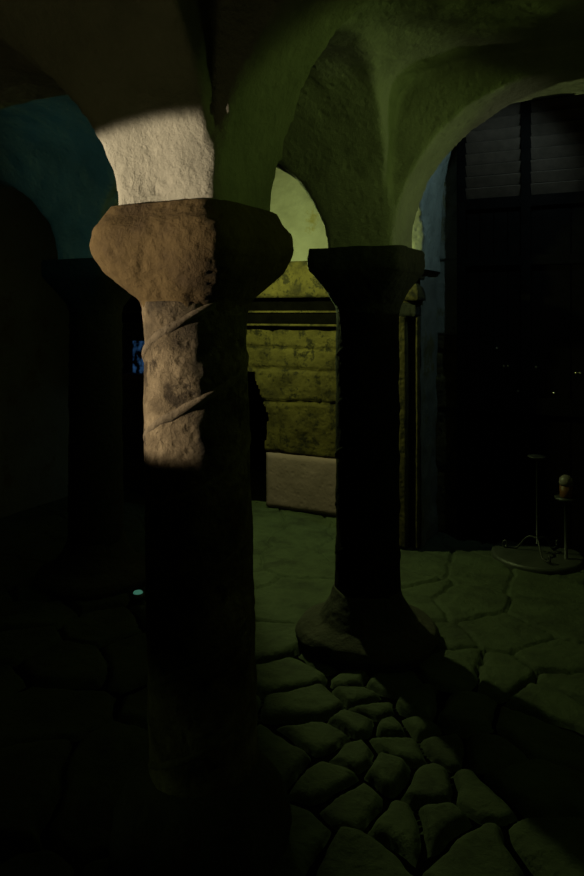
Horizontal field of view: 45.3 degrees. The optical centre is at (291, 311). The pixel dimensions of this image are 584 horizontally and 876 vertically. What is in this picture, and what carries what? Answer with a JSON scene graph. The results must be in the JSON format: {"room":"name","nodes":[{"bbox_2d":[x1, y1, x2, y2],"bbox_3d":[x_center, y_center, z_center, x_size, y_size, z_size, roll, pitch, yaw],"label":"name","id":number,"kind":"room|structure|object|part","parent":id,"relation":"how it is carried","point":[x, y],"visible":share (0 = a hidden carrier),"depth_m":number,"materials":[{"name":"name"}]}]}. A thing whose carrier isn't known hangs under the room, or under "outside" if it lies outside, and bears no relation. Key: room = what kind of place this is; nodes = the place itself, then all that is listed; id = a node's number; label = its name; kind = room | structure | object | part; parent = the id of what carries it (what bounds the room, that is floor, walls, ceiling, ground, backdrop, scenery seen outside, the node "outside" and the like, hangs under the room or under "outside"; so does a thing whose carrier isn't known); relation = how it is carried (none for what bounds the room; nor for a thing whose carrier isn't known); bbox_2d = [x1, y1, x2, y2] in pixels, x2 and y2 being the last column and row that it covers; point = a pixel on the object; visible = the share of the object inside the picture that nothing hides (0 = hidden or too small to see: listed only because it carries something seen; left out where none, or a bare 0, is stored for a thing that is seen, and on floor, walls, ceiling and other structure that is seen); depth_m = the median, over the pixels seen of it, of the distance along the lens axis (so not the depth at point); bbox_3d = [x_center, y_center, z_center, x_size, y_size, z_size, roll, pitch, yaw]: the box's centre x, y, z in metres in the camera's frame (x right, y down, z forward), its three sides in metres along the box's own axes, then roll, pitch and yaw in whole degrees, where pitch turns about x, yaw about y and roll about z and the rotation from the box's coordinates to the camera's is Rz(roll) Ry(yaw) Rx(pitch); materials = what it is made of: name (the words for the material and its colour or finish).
{"room":"stone crypt","nodes":[
{"label":"stone crypt","id":0,"kind":"room"},
{"bbox_2d":[0,187,69,517],"bbox_3d":[-3.094,0.145,4.168,0.045,3.050,5.950,0,0,26],"label":"wall","id":1,"kind":"structure","parent":0,"point":[34,319],"depth_m":5.94,"materials":[{"name":"paint"}]},
{"bbox_2d":[123,297,335,310],"bbox_3d":[-0.377,-0.040,6.138,3.200,0.220,0.108,0,0,26],"label":"trim","id":2,"kind":"structure","parent":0,"point":[316,303],"depth_m":5.93,"materials":[{"name":"yellow stone"}]},
{"bbox_2d":[122,311,335,312],"bbox_3d":[-0.417,-0.002,6.054,3.200,0.016,0.104,0,0,26],"label":"trim","id":3,"kind":"structure","parent":2,"relation":"attached to","point":[122,311],"depth_m":5.83,"materials":[{"name":"yellow stone"}]},
{"bbox_2d":[248,371,268,502],"bbox_3d":[-0.105,0.970,7.150,1.400,1.400,2.070,0,0,26],"label":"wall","id":4,"kind":"structure","parent":0,"point":[259,417],"depth_m":8.03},
{"bbox_2d":[0,488,583,875],"bbox_3d":[-0.136,1.688,2.753,6.600,0.093,6.000,0,0,26],"label":"floor","id":5,"kind":"structure","parent":0,"point":[469,594],"depth_m":2.93,"materials":[{"name":"stone"}]},
{"bbox_2d":[34,258,145,604],"bbox_3d":[-1.221,0.694,4.384,0.712,2.024,0.705,0,0,26],"label":"stone column","id":6,"kind":"structure","parent":5,"relation":"on","point":[97,560],"depth_m":4.24,"materials":[{"name":"stone"}]},
{"bbox_2d":[129,590,145,600],"bbox_3d":[-0.893,1.637,4.059,0.100,0.042,0.100,0,0,26],"label":"floor lamp","id":7,"kind":"object","parent":5,"relation":"on","point":[137,595],"visible":0.95,"depth_m":4.03,"materials":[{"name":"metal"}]},
{"bbox_2d":[89,199,293,875],"bbox_3d":[-0.288,0.698,2.174,0.539,2.026,0.518,0,0,26],"label":"stone column","id":8,"kind":"structure","parent":5,"relation":"on","point":[204,799],"depth_m":2.02,"materials":[{"name":"stone"}]},
{"bbox_2d":[295,245,439,676],"bbox_3d":[0.388,0.694,3.602,0.724,2.023,0.707,0,0,26],"label":"stone column","id":9,"kind":"structure","parent":5,"relation":"on","point":[366,623],"depth_m":3.44,"materials":[{"name":"stone"}]},
{"bbox_2d":[491,541,583,574],"bbox_3d":[1.663,1.667,4.752,0.600,0.065,0.600,0,0,26],"label":"round slab","id":10,"kind":"object","parent":5,"relation":"on","point":[527,558],"visible":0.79,"depth_m":4.64,"materials":[{"name":"stone"}]},
{"bbox_2d":[502,454,557,563],"bbox_3d":[1.614,1.306,4.770,0.362,0.655,0.406,0,0,26],"label":"iron stand","id":11,"kind":"object","parent":10,"relation":"on","point":[536,457],"visible":1,"depth_m":4.75,"materials":[{"name":"black metal"}]},
{"bbox_2d":[554,494,583,567],"bbox_3d":[1.816,1.456,4.638,0.240,0.458,0.240,0,0,26],"label":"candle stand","id":12,"kind":"object","parent":10,"relation":"on","point":[557,497],"visible":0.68,"depth_m":4.63,"materials":[{"name":"metal"}]},
{"bbox_2d":[559,475,572,497],"bbox_3d":[1.816,1.152,4.638,0.090,0.147,0.090,0,0,26],"label":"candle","id":13,"kind":"object","parent":12,"relation":"on","point":[565,481],"visible":1,"depth_m":4.61,"materials":[{"name":"orange wax"}]},
{"bbox_2d":[554,494,577,502],"bbox_3d":[1.816,1.235,4.638,0.150,0.017,0.150,0,0,26],"label":"tray","id":14,"kind":"object","parent":12,"relation":"on","point":[557,497],"depth_m":4.60,"materials":[{"name":"metal"}]},
{"bbox_2d":[0,0,583,271],"bbox_3d":[-0.158,-0.905,2.709,6.600,1.229,5.899,0,0,26],"label":"ceiling","id":15,"kind":"structure","parent":0,"point":[368,105],"depth_m":2.77,"materials":[{"name":"paint"}]},
{"bbox_2d":[122,148,467,533],"bbox_3d":[1.128,0.040,5.345,6.600,3.260,0.132,0,0,26],"label":"wall","id":16,"kind":"structure","parent":0,"point":[293,366],"depth_m":5.81,"materials":[{"name":"yellow stone"}]},
{"bbox_2d":[122,341,144,379],"bbox_3d":[-1.452,0.440,6.647,0.340,0.400,0.205,0,0,26],"label":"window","id":17,"kind":"structure","parent":16,"relation":"in","point":[138,364],"depth_m":6.75,"materials":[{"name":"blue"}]},
{"bbox_3d":[-1.462,0.610,6.627,0.340,0.050,0.160,0,0,26],"label":"sill","id":18,"kind":"part","parent":17,"relation":"part of","materials":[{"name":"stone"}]},
{"bbox_2d":[129,261,328,298],"bbox_3d":[-0.430,-0.270,6.029,3.200,0.300,0.109,0,0,26],"label":"trim","id":19,"kind":"structure","parent":16,"relation":"attached to","point":[296,281],"depth_m":5.76,"materials":[{"name":"yellow stone"}]},
{"bbox_2d":[122,313,336,323],"bbox_3d":[-0.411,0.054,6.066,3.200,0.112,0.107,0,0,26],"label":"trim","id":20,"kind":"structure","parent":16,"relation":"attached to","point":[252,318],"depth_m":5.86,"materials":[{"name":"brown wood"}]},
{"bbox_2d":[123,323,335,326],"bbox_3d":[-0.415,0.108,6.058,3.200,0.017,0.104,0,0,26],"label":"trim","id":21,"kind":"structure","parent":16,"relation":"attached to","point":[331,325],"depth_m":5.84,"materials":[{"name":"yellow stone"}]},
{"bbox_2d":[420,269,437,547],"bbox_3d":[1.009,0.680,5.143,0.018,1.980,0.421,0,0,28],"label":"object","id":22,"kind":"structure","parent":16,"relation":"attached to","point":[429,311],"depth_m":5.13,"materials":[{"name":"paint"}]},
{"bbox_2d":[457,94,583,554],"bbox_3d":[1.962,0.052,4.812,1.634,3.235,0.100,0,0,26],"label":"door","id":23,"kind":"structure","parent":16,"relation":"in","point":[520,214],"depth_m":4.93,"materials":[{"name":"brown wood"}]},
{"bbox_3d":[1.252,0.060,5.152,0.060,3.220,0.090,0,0,26],"label":"frame post","id":24,"kind":"part","parent":23,"relation":"part of","materials":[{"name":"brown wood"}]},
{"bbox_3d":[1.458,0.440,5.060,0.385,2.440,0.024,0,0,26],"label":"plank panel","id":25,"kind":"part","parent":23,"relation":"part of","materials":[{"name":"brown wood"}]},
{"bbox_3d":[1.954,0.660,4.807,1.564,0.120,0.075,0,0,26],"label":"rail","id":26,"kind":"part","parent":23,"relation":"part of","materials":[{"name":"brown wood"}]},
{"bbox_3d":[1.954,-0.365,4.807,1.564,0.070,0.075,0,0,26],"label":"rail","id":27,"kind":"part","parent":23,"relation":"part of","materials":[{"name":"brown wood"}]},
{"bbox_3d":[1.954,-0.780,4.807,1.564,0.080,0.075,0,0,26],"label":"rail","id":28,"kind":"part","parent":23,"relation":"part of","materials":[{"name":"brown wood"}]},
{"bbox_3d":[1.659,0.060,4.954,0.065,3.220,0.090,0,0,26],"label":"frame post","id":29,"kind":"part","parent":23,"relation":"part of","materials":[{"name":"brown wood"}]},
{"bbox_3d":[2.163,0.440,4.716,1.044,2.440,0.024,0,0,26],"label":"plank panel","id":30,"kind":"part","parent":23,"relation":"part of","materials":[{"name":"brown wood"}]},
{"bbox_2d":[399,273,425,549],"bbox_3d":[0.907,0.685,5.130,0.217,2.014,0.548,0,0,26],"label":"door frame","id":31,"kind":"structure","parent":0,"point":[410,516],"depth_m":4.95,"materials":[{"name":"yellow stone"}]},
{"bbox_2d":[436,259,456,334],"bbox_3d":[1.133,-0.130,5.356,0.400,0.600,0.109,0,0,26],"label":"wall pier","id":32,"kind":"object","parent":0,"point":[446,298],"visible":0.36,"depth_m":5.29,"materials":[{"name":"paint"}]}
]}

